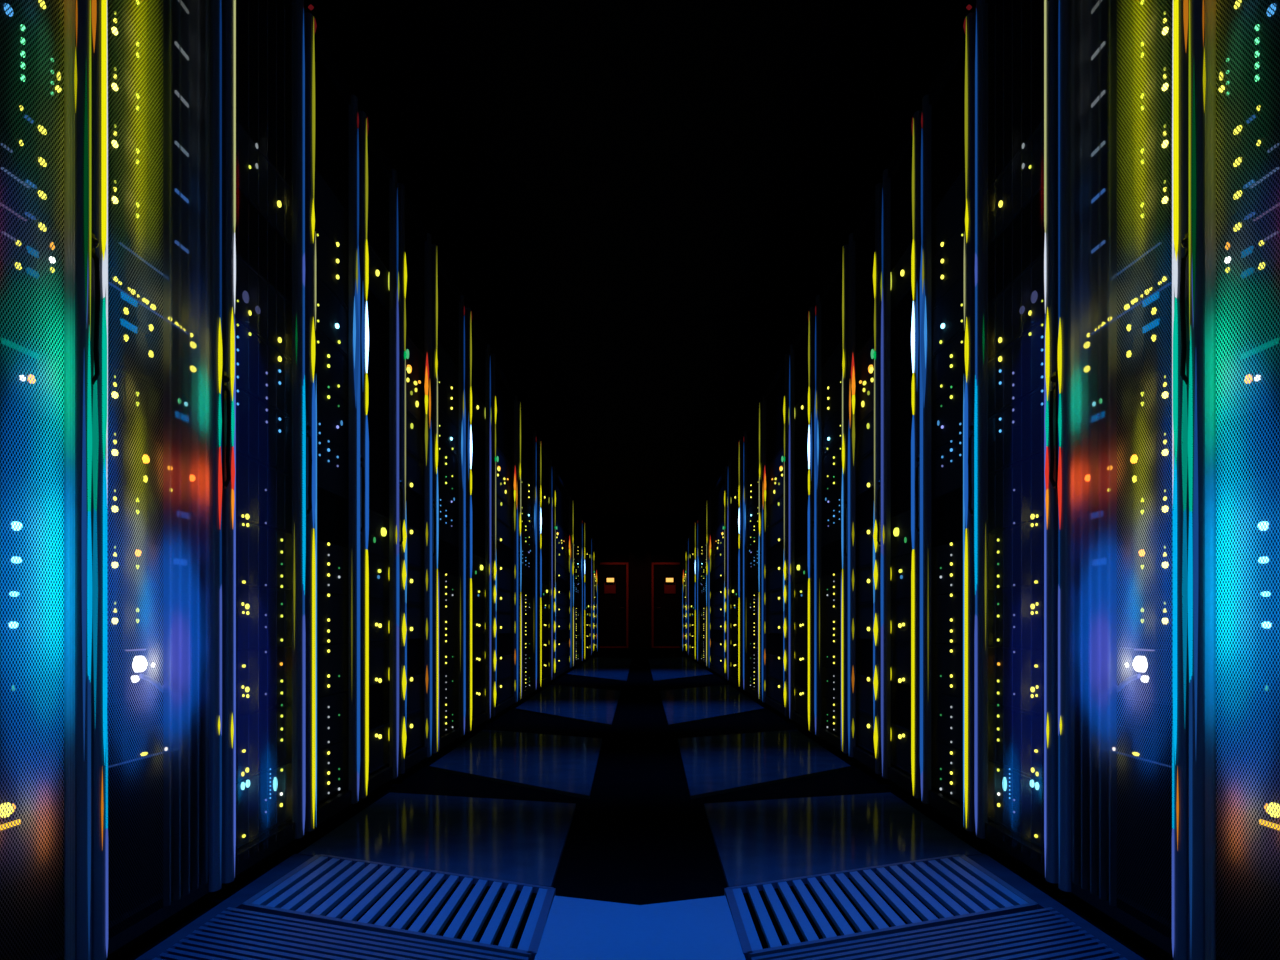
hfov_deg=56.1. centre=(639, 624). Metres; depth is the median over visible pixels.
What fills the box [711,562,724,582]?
server
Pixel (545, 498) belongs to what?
server
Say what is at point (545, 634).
server
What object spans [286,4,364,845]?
tall cabinet
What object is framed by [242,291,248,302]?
light
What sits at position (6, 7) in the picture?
light
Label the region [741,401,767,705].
tall cabinet
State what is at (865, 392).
server
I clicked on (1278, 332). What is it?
server
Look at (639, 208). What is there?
ceiling
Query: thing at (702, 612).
server
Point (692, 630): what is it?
server
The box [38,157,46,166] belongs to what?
light
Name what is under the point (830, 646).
server
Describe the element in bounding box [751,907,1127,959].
floor vent
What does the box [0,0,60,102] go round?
server
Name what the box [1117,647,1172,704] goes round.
server
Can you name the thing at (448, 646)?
server
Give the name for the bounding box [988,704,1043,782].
server
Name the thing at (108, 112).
server
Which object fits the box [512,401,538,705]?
tall cabinet
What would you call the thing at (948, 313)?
server
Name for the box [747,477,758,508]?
server
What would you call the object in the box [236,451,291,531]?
server
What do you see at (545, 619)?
server
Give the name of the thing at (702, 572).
server
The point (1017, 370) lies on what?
server
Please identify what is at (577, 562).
server
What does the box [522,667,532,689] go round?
server
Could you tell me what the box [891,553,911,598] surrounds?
server
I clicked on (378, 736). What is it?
server
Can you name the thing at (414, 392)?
server
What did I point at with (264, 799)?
server
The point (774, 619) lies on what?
server
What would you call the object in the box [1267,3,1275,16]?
light
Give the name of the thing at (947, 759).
server
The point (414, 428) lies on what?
server
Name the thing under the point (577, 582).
server
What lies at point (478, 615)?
server
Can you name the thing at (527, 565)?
server
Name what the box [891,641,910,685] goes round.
server
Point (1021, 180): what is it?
server
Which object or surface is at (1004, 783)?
light
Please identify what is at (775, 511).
server
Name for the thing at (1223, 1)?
server
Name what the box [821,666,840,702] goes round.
server
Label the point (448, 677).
server
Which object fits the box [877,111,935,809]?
tall cabinet
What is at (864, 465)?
server
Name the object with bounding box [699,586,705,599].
server
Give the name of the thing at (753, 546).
server
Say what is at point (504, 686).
server
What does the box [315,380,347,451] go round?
server
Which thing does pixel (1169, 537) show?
server
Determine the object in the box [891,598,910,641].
server
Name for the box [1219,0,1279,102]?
server
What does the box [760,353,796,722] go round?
tall cabinet
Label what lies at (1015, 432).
server
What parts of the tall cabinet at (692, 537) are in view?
blanking panel, blanking panel, blanking panel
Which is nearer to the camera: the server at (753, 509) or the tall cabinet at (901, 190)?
the tall cabinet at (901, 190)
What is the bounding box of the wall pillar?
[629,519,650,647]
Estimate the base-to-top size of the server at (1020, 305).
0.144 m
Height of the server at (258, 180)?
0.144 m
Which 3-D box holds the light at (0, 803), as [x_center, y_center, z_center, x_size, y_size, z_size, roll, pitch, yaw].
[-0.893,0.260,1.689,0.015,0.019,0.029,0,0,12]
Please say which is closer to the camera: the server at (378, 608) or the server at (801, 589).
the server at (378, 608)
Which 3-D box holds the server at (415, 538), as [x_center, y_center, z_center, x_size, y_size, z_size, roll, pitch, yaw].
[-1.191,-0.307,4.608,0.628,0.144,0.640,0,0,0]
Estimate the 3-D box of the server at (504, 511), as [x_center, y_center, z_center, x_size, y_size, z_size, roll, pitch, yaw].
[-1.191,-0.743,7.678,0.628,0.144,1.464,0,0,0]
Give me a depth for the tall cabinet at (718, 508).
13.42 m
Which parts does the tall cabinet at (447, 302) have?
blanking panel, blanking panel, rail, rail, mounting rail, door handle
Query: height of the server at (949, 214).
0.144 m
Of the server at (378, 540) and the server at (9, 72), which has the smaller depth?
the server at (9, 72)
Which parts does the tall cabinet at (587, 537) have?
blanking panel, blanking panel, blanking panel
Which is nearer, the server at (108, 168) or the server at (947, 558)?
the server at (108, 168)
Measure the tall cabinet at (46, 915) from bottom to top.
2.168 m
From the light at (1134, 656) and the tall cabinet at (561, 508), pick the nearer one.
the light at (1134, 656)
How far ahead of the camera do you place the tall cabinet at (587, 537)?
20.32 m
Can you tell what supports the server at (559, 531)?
in the tall cabinet at (561, 508)
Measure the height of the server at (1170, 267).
0.068 m
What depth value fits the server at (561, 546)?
13.70 m
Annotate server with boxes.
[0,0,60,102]
[0,52,59,165]
[0,122,59,229]
[0,192,59,292]
[0,332,59,420]
[0,472,59,547]
[0,542,59,611]
[0,611,59,679]
[0,676,59,748]
[0,739,59,819]
[0,803,59,889]
[19,0,59,38]
[107,0,162,111]
[107,481,162,545]
[107,537,162,595]
[107,593,162,649]
[107,647,162,704]
[108,54,162,163]
[108,112,162,214]
[108,168,162,264]
[108,226,162,301]
[108,267,162,338]
[108,308,162,390]
[108,364,162,442]
[108,423,162,494]
[108,724,162,767]
[112,0,162,60]
[234,252,291,359]
[235,318,291,417]
[235,761,291,849]
[236,119,291,246]
[236,385,291,474]
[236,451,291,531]
[236,518,291,588]
[236,584,291,649]
[236,647,291,715]
[236,704,291,782]
[315,167,347,259]
[315,220,347,307]
[315,328,347,403]
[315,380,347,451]
[315,739,347,803]
[316,275,347,355]
[317,434,347,498]
[317,540,347,594]
[317,593,347,644]
[317,643,347,696]
[317,691,347,749]
[367,241,388,311]
[368,509,388,557]
[368,553,388,598]
[368,723,388,774]
[369,598,388,641]
[369,641,388,685]
[405,709,424,753]
[406,334,424,390]
[406,372,424,425]
[406,410,424,461]
[406,449,424,496]
[406,602,424,638]
[406,674,424,715]
[407,526,424,567]
[407,564,424,602]
[437,339,458,398]
[438,374,458,427]
[438,407,458,457]
[438,440,458,487]
[438,473,458,517]
[438,572,458,606]
[439,506,458,546]
[439,605,458,636]
[439,636,458,669]
[439,666,458,702]
[439,696,458,735]
[471,387,484,431]
[472,553,484,583]
[472,581,484,608]
[472,608,484,634]
[472,635,484,662]
[472,685,484,716]
[495,446,513,487]
[495,587,513,611]
[495,610,513,633]
[495,654,513,680]
[495,674,513,704]
[496,470,513,508]
[496,493,513,528]
[496,517,513,549]
[497,564,513,590]
[521,458,532,490]
[521,477,532,508]
[521,497,532,525]
[521,516,532,543]
[521,535,532,560]
[522,555,532,578]
[522,594,532,613]
[522,613,532,631]
[522,632,532,650]
[522,649,532,670]
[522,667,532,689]
[536,480,548,510]
[537,583,548,600]
[537,598,548,615]
[537,615,548,630]
[537,631,548,647]
[537,660,548,681]
[552,653,568,672]
[555,520,568,547]
[555,533,568,558]
[555,562,568,582]
[556,548,568,570]
[556,589,568,605]
[556,603,568,617]
[556,617,568,629]
[556,641,568,656]
[573,531,580,550]
[573,542,580,560]
[573,565,580,579]
[573,575,580,589]
[573,607,580,618]
[573,648,580,661]
[574,554,580,569]
[574,586,580,599]
[574,618,580,628]
[574,629,580,639]
[574,638,580,649]
[582,544,589,561]
[585,602,589,611]
[585,611,589,619]
[585,620,589,627]
[585,628,589,636]
[585,645,589,654]
[690,544,697,561]
[690,602,694,611]
[690,611,694,619]
[690,620,694,627]
[690,628,694,636]
[690,645,694,654]
[699,531,706,550]
[699,542,706,560]
[699,554,705,569]
[699,565,706,579]
[699,575,706,589]
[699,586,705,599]
[699,607,706,618]
[699,618,705,628]
[699,629,705,639]
[699,638,705,649]
[699,648,706,661]
[711,520,724,547]
[711,533,724,558]
[711,548,723,570]
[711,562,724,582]
[711,589,723,605]
[711,603,723,617]
[711,617,723,629]
[711,641,723,656]
[711,653,727,672]
[731,480,743,510]
[731,583,742,600]
[731,598,742,615]
[731,615,742,630]
[731,631,742,647]
[731,660,742,681]
[747,458,758,490]
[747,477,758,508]
[747,497,758,525]
[747,516,758,543]
[747,535,758,560]
[747,555,757,578]
[747,594,757,613]
[747,613,757,631]
[747,632,757,650]
[747,649,757,670]
[747,667,757,689]
[766,446,784,487]
[766,468,784,508]
[766,493,783,528]
[766,517,783,549]
[766,564,782,590]
[766,587,784,611]
[766,610,784,633]
[766,654,784,680]
[766,674,784,704]
[795,387,808,431]
[795,553,807,583]
[795,581,807,608]
[795,608,807,634]
[795,635,807,662]
[795,685,807,716]
[821,339,842,398]
[821,374,841,427]
[821,407,841,457]
[821,440,841,487]
[821,473,841,517]
[821,506,840,546]
[821,572,841,606]
[821,605,840,636]
[821,636,840,669]
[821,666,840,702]
[821,696,840,735]
[855,334,873,390]
[855,372,873,425]
[855,410,873,461]
[855,449,873,496]
[855,526,872,567]
[855,564,872,602]
[855,602,873,638]
[855,674,873,715]
[855,709,874,753]
[891,241,912,311]
[891,509,911,557]
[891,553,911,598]
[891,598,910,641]
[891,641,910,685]
[891,723,911,774]
[932,167,964,259]
[932,220,964,307]
[932,275,963,355]
[932,328,964,403]
[932,380,964,451]
[932,434,962,498]
[932,540,962,594]
[932,593,962,644]
[932,643,962,696]
[932,691,962,749]
[932,739,964,803]
[988,119,1043,246]
[988,252,1045,359]
[988,318,1044,417]
[988,385,1043,474]
[988,451,1043,531]
[988,518,1043,588]
[988,584,1043,649]
[988,647,1043,715]
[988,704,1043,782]
[988,761,1044,849]
[1117,0,1167,60]
[1117,0,1172,111]
[1117,54,1171,163]
[1117,112,1171,214]
[1117,168,1171,264]
[1117,226,1171,301]
[1117,267,1171,338]
[1117,308,1171,390]
[1117,364,1171,442]
[1117,423,1171,494]
[1117,481,1172,545]
[1117,537,1172,595]
[1117,593,1172,649]
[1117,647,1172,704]
[1117,724,1171,767]
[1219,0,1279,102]
[1220,0,1260,38]
[1220,52,1279,165]
[1220,122,1279,229]
[1220,192,1279,292]
[1220,332,1279,420]
[1220,472,1279,547]
[1220,542,1279,611]
[1220,611,1279,679]
[1220,676,1279,748]
[1220,739,1279,819]
[1220,803,1279,889]
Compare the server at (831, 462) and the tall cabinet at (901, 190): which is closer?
the tall cabinet at (901, 190)
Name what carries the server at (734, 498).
in the tall cabinet at (735, 464)
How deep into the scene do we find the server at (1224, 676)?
1.76 m
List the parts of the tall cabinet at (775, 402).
door handle, mounting rail, rail, rail, blanking panel, blanking panel, blanking panel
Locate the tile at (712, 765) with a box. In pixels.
[678,730,850,798]
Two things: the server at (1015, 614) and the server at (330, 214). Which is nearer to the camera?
the server at (1015, 614)
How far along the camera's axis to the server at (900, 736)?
4.07 m
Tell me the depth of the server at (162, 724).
2.11 m
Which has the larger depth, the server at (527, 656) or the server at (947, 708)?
the server at (527, 656)
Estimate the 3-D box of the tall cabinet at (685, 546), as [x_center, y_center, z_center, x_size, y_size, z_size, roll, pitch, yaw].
[1.304,-0.514,22.997,0.932,2.168,2.878,0,0,0]
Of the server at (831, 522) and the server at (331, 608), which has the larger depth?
the server at (831, 522)
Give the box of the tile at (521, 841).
[298,792,575,886]
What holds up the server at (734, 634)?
in the tall cabinet at (735, 464)
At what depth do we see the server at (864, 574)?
4.75 m
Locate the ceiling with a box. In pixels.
[304,0,975,519]
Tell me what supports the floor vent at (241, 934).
on the floor
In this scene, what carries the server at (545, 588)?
in the tall cabinet at (544, 464)
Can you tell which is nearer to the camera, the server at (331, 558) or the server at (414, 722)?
the server at (331, 558)
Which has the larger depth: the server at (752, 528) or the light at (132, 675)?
the server at (752, 528)
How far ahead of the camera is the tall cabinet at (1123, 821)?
2.19 m
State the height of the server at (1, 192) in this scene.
0.097 m
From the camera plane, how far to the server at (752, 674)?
9.47 m
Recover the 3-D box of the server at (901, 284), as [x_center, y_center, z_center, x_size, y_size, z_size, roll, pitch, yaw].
[1.191,-1.177,3.966,0.629,0.144,0.550,0,0,0]
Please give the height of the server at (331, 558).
0.144 m
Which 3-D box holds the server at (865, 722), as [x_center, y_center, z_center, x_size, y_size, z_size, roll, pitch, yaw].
[1.191,0.417,4.608,0.628,0.144,0.640,0,0,0]
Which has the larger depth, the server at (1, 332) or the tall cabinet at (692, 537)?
the tall cabinet at (692, 537)
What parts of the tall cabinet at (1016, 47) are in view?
door handle, mounting rail, rail, blanking panel, blanking panel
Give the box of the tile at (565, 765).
[429,730,601,798]
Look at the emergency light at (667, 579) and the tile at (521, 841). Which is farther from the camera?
the emergency light at (667, 579)
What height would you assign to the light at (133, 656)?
0.028 m
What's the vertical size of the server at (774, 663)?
0.144 m
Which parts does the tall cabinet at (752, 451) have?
door handle, rail, rail, blanking panel, blanking panel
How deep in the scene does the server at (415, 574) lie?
4.75 m
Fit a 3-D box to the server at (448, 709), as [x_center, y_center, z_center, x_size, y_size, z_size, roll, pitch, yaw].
[-1.192,0.417,5.429,0.626,0.144,0.906,0,0,0]
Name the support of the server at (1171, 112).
in the tall cabinet at (1123, 821)
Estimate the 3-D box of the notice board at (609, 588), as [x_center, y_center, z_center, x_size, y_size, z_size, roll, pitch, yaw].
[-0.749,-0.918,29.957,0.280,0.280,0.024,0,0,0]
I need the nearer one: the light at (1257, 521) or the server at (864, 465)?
the light at (1257, 521)
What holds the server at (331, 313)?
in the tall cabinet at (331, 110)
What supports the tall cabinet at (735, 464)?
on the floor
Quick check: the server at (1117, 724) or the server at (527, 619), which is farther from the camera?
the server at (527, 619)
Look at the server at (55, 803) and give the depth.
1.76 m
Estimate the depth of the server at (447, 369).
5.54 m
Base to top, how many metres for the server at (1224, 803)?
0.097 m
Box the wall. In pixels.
[582,520,697,647]
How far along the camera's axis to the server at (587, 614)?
20.30 m
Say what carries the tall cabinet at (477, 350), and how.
on the floor
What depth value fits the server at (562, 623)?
13.75 m
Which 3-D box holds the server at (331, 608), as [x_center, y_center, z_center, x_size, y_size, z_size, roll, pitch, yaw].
[-1.192,-0.018,3.372,0.626,0.144,0.541,0,0,0]
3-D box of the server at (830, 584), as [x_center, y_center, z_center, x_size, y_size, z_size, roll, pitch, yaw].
[1.192,-0.163,5.429,0.626,0.144,0.906,0,0,0]
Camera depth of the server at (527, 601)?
9.47 m
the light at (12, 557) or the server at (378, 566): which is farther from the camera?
the server at (378, 566)
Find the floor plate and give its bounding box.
[534,896,745,959]
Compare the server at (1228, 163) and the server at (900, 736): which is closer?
the server at (1228, 163)
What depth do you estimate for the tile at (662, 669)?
15.05 m
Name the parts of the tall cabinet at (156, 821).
blanking panel, blanking panel, cable arm, rail, door handle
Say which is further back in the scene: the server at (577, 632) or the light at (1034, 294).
the server at (577, 632)
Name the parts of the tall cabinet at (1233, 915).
door handle, rail, mounting rail, blanking panel, blanking panel, blanking panel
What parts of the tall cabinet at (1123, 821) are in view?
door handle, rail, cable arm, blanking panel, blanking panel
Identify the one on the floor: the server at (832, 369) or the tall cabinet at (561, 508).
the tall cabinet at (561, 508)
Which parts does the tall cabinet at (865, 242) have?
door handle, mounting rail, rail, rail, blanking panel, blanking panel, blanking panel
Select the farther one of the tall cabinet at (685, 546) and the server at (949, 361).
the tall cabinet at (685, 546)
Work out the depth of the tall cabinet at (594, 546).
23.36 m
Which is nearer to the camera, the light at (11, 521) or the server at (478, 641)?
the light at (11, 521)
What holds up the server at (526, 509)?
in the tall cabinet at (527, 451)
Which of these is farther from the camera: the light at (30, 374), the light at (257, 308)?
the light at (257, 308)
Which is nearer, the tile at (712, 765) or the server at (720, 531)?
the tile at (712, 765)
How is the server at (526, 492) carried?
in the tall cabinet at (527, 451)
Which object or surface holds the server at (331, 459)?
in the tall cabinet at (331, 110)
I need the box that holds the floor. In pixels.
[112,648,1167,959]
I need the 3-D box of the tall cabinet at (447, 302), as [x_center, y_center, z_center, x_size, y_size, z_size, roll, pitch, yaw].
[-1.303,-0.514,5.435,0.934,2.168,0.956,0,0,0]
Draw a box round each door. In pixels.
[600,562,627,647]
[652,562,679,647]
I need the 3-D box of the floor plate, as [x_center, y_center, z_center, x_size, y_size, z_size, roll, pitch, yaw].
[0.000,0.564,1.835,0.352,0.013,1.270,0,0,0]
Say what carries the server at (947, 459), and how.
in the tall cabinet at (948, 110)
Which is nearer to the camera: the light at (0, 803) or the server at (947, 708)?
the light at (0, 803)
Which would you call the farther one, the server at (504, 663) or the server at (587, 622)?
the server at (587, 622)
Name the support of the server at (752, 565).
in the tall cabinet at (752, 451)
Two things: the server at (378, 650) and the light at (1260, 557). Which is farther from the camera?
the server at (378, 650)
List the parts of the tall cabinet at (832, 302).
door handle, mounting rail, rail, rail, blanking panel, blanking panel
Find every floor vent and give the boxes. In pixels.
[152,907,528,959]
[242,854,555,959]
[724,854,1037,959]
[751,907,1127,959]
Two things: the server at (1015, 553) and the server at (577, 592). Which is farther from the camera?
the server at (577, 592)
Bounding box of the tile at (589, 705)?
[516,685,620,726]
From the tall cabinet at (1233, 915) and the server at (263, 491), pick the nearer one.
the tall cabinet at (1233, 915)
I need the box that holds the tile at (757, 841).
[704,792,981,886]
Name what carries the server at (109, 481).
in the tall cabinet at (156, 821)
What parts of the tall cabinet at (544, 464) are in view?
blanking panel, blanking panel, blanking panel, rail, rail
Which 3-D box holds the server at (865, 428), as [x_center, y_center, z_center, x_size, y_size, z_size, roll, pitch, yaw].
[1.191,-0.743,4.608,0.628,0.144,0.640,0,0,0]
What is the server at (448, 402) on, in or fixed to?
in the tall cabinet at (447, 302)
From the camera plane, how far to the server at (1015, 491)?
2.81 m
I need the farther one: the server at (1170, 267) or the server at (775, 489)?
the server at (775, 489)
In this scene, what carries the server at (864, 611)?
in the tall cabinet at (865, 242)
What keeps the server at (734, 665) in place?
in the tall cabinet at (735, 464)
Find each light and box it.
[0,803,12,816]
[4,3,12,16]
[11,521,22,530]
[11,557,21,562]
[28,374,35,383]
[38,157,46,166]
[131,675,138,682]
[133,656,146,671]
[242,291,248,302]
[255,306,260,313]
[273,777,277,790]
[381,528,386,535]
[606,577,614,582]
[665,577,673,582]
[893,528,898,535]
[1002,777,1006,790]
[1019,306,1024,313]
[1031,291,1037,302]
[1133,656,1146,671]
[1141,675,1148,682]
[1233,157,1241,166]
[1244,374,1251,383]
[1257,521,1268,530]
[1258,557,1268,562]
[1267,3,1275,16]
[1267,803,1279,816]
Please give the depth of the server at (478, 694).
6.60 m
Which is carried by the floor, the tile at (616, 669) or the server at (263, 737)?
the tile at (616, 669)
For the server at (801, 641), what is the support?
in the tall cabinet at (802, 350)
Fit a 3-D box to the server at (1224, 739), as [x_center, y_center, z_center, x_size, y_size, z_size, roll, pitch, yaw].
[1.200,0.225,1.571,0.630,0.097,0.561,0,0,0]
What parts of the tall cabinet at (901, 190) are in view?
door handle, mounting rail, rail, rail, blanking panel, blanking panel, blanking panel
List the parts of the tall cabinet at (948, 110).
door handle, mounting rail, rail, rail, blanking panel, blanking panel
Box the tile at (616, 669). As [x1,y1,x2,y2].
[567,657,631,681]
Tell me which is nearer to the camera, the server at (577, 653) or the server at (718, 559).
the server at (718, 559)
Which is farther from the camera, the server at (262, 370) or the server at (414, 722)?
the server at (414, 722)
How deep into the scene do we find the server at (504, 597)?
7.86 m
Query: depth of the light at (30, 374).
1.76 m
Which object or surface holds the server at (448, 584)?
in the tall cabinet at (447, 302)
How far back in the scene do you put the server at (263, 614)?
2.81 m
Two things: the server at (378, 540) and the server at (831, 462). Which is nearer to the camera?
the server at (378, 540)
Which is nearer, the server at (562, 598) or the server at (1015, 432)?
the server at (1015, 432)
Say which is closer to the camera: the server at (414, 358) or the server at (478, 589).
the server at (414, 358)
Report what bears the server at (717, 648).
in the tall cabinet at (718, 508)
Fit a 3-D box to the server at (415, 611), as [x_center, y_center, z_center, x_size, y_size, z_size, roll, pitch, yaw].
[-1.191,-0.018,4.608,0.628,0.144,0.640,0,0,0]
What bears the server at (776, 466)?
in the tall cabinet at (775, 402)
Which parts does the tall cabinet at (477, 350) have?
blanking panel, blanking panel, blanking panel, rail, rail, door handle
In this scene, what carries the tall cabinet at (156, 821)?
on the floor
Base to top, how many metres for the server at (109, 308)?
0.094 m
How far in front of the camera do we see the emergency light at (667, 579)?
29.89 m
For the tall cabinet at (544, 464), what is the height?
2.168 m
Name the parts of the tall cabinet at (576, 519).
rail, rail, blanking panel, blanking panel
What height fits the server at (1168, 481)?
0.094 m
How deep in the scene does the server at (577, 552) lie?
17.05 m
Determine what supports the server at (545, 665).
in the tall cabinet at (544, 464)
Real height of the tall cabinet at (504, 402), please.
2.168 m
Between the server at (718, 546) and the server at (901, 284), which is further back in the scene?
the server at (718, 546)
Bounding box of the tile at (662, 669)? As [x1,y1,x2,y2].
[648,657,712,681]
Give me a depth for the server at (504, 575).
7.86 m
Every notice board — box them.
[604,583,615,593]
[664,583,675,593]
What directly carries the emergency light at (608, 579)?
attached to the wall
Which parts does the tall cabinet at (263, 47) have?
blanking panel, blanking panel, rail, mounting rail, door handle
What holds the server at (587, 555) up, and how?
in the tall cabinet at (587, 537)
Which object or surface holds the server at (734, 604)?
in the tall cabinet at (735, 464)
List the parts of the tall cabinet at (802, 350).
door handle, rail, rail, blanking panel, blanking panel, blanking panel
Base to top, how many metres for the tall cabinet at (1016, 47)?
2.168 m
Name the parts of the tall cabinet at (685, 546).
blanking panel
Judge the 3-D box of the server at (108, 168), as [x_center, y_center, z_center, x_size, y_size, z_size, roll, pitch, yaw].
[-1.197,-0.719,2.171,0.626,0.094,0.544,0,0,0]
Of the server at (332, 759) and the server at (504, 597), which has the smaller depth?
the server at (332, 759)
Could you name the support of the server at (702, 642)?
in the tall cabinet at (703, 519)
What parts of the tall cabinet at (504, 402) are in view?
blanking panel, blanking panel, blanking panel, rail, rail, mounting rail, door handle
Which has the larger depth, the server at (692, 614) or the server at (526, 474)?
the server at (692, 614)
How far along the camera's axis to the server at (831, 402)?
5.57 m
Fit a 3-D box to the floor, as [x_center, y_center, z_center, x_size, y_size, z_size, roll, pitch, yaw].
[0.000,0.630,14.350,4.100,0.120,31.700,0,0,0]
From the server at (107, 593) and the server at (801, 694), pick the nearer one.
the server at (107, 593)
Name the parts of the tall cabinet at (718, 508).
door handle, blanking panel, blanking panel, rail, rail, blanking panel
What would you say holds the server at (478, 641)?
in the tall cabinet at (477, 350)
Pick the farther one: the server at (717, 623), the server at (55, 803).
the server at (717, 623)
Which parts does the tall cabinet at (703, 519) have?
rail, rail, blanking panel, blanking panel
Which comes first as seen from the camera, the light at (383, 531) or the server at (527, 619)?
the light at (383, 531)
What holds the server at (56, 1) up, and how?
in the tall cabinet at (46, 915)
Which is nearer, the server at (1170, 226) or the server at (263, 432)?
the server at (1170, 226)
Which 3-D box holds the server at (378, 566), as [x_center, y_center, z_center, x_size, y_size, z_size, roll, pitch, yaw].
[-1.191,-0.163,3.966,0.627,0.144,0.550,0,0,0]
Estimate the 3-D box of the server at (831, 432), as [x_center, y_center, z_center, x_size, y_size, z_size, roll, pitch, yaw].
[1.191,-0.887,5.429,0.628,0.144,0.906,0,0,0]
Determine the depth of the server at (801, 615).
6.60 m
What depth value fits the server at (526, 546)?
9.39 m
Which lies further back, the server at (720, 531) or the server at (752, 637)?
the server at (720, 531)
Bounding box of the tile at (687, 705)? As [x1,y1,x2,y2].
[659,685,763,726]
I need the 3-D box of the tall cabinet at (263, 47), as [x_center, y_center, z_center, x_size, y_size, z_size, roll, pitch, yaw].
[-1.305,-0.514,2.777,0.930,2.168,0.612,0,0,0]
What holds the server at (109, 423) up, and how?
in the tall cabinet at (156, 821)
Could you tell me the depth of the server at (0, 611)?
1.76 m
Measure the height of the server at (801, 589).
0.144 m
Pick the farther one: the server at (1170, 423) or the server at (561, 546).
the server at (561, 546)
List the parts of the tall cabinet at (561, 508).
blanking panel, rail, rail, blanking panel, blanking panel, door handle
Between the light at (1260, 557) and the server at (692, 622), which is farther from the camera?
the server at (692, 622)
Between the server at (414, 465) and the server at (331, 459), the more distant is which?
the server at (414, 465)
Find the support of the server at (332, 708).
in the tall cabinet at (331, 110)
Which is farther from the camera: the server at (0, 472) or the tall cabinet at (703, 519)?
the tall cabinet at (703, 519)
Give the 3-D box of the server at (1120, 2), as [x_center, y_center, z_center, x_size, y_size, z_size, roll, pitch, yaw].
[1.198,-1.142,2.171,0.625,0.176,0.544,0,0,0]
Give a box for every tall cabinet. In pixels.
[0,0,100,959]
[91,0,230,959]
[198,0,311,899]
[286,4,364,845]
[344,111,402,809]
[385,183,435,784]
[421,244,468,761]
[456,307,493,739]
[483,353,519,722]
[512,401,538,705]
[532,437,553,692]
[548,466,572,682]
[568,500,583,669]
[580,521,592,662]
[592,538,598,654]
[681,538,687,654]
[687,521,699,662]
[696,500,711,669]
[707,466,731,682]
[726,437,747,692]
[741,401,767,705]
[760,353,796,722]
[786,307,823,739]
[811,244,858,761]
[844,183,894,784]
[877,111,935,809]
[915,4,993,845]
[968,0,1081,899]
[1049,0,1188,959]
[1179,0,1279,959]
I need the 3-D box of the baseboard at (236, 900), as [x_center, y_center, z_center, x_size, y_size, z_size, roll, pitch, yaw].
[-0.818,0.565,2.070,0.055,0.010,1.740,0,0,0]
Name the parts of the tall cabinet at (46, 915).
blanking panel, blanking panel, blanking panel, mounting rail, rail, door handle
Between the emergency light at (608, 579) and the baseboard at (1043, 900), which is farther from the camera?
the emergency light at (608, 579)
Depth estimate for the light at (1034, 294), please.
2.67 m
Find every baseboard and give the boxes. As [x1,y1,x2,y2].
[135,854,312,959]
[967,854,1144,959]
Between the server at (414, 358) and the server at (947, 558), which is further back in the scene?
the server at (414, 358)
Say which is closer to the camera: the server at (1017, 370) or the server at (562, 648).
the server at (1017, 370)
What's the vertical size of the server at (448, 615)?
0.144 m
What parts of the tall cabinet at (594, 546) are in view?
blanking panel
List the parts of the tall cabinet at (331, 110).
blanking panel, blanking panel, rail, rail, mounting rail, door handle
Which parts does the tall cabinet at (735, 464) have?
rail, rail, blanking panel, blanking panel, blanking panel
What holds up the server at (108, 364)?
in the tall cabinet at (156, 821)
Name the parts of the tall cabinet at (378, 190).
blanking panel, blanking panel, blanking panel, rail, rail, mounting rail, door handle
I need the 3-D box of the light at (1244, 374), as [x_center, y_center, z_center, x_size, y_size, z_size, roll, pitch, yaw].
[0.893,-0.361,1.761,0.009,0.012,0.018,0,0,0]
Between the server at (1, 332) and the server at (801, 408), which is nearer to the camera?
the server at (1, 332)
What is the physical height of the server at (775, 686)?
0.144 m
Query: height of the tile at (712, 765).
0.012 m
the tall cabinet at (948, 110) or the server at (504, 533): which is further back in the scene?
the server at (504, 533)
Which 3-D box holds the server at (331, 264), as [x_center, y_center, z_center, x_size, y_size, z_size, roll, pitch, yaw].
[-1.192,-1.032,3.372,0.627,0.144,0.541,0,0,0]
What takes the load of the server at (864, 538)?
in the tall cabinet at (865, 242)
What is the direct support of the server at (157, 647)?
in the tall cabinet at (156, 821)
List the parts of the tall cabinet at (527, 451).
blanking panel, blanking panel, rail, rail, door handle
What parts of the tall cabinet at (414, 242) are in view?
blanking panel, blanking panel, blanking panel, rail, rail, mounting rail, door handle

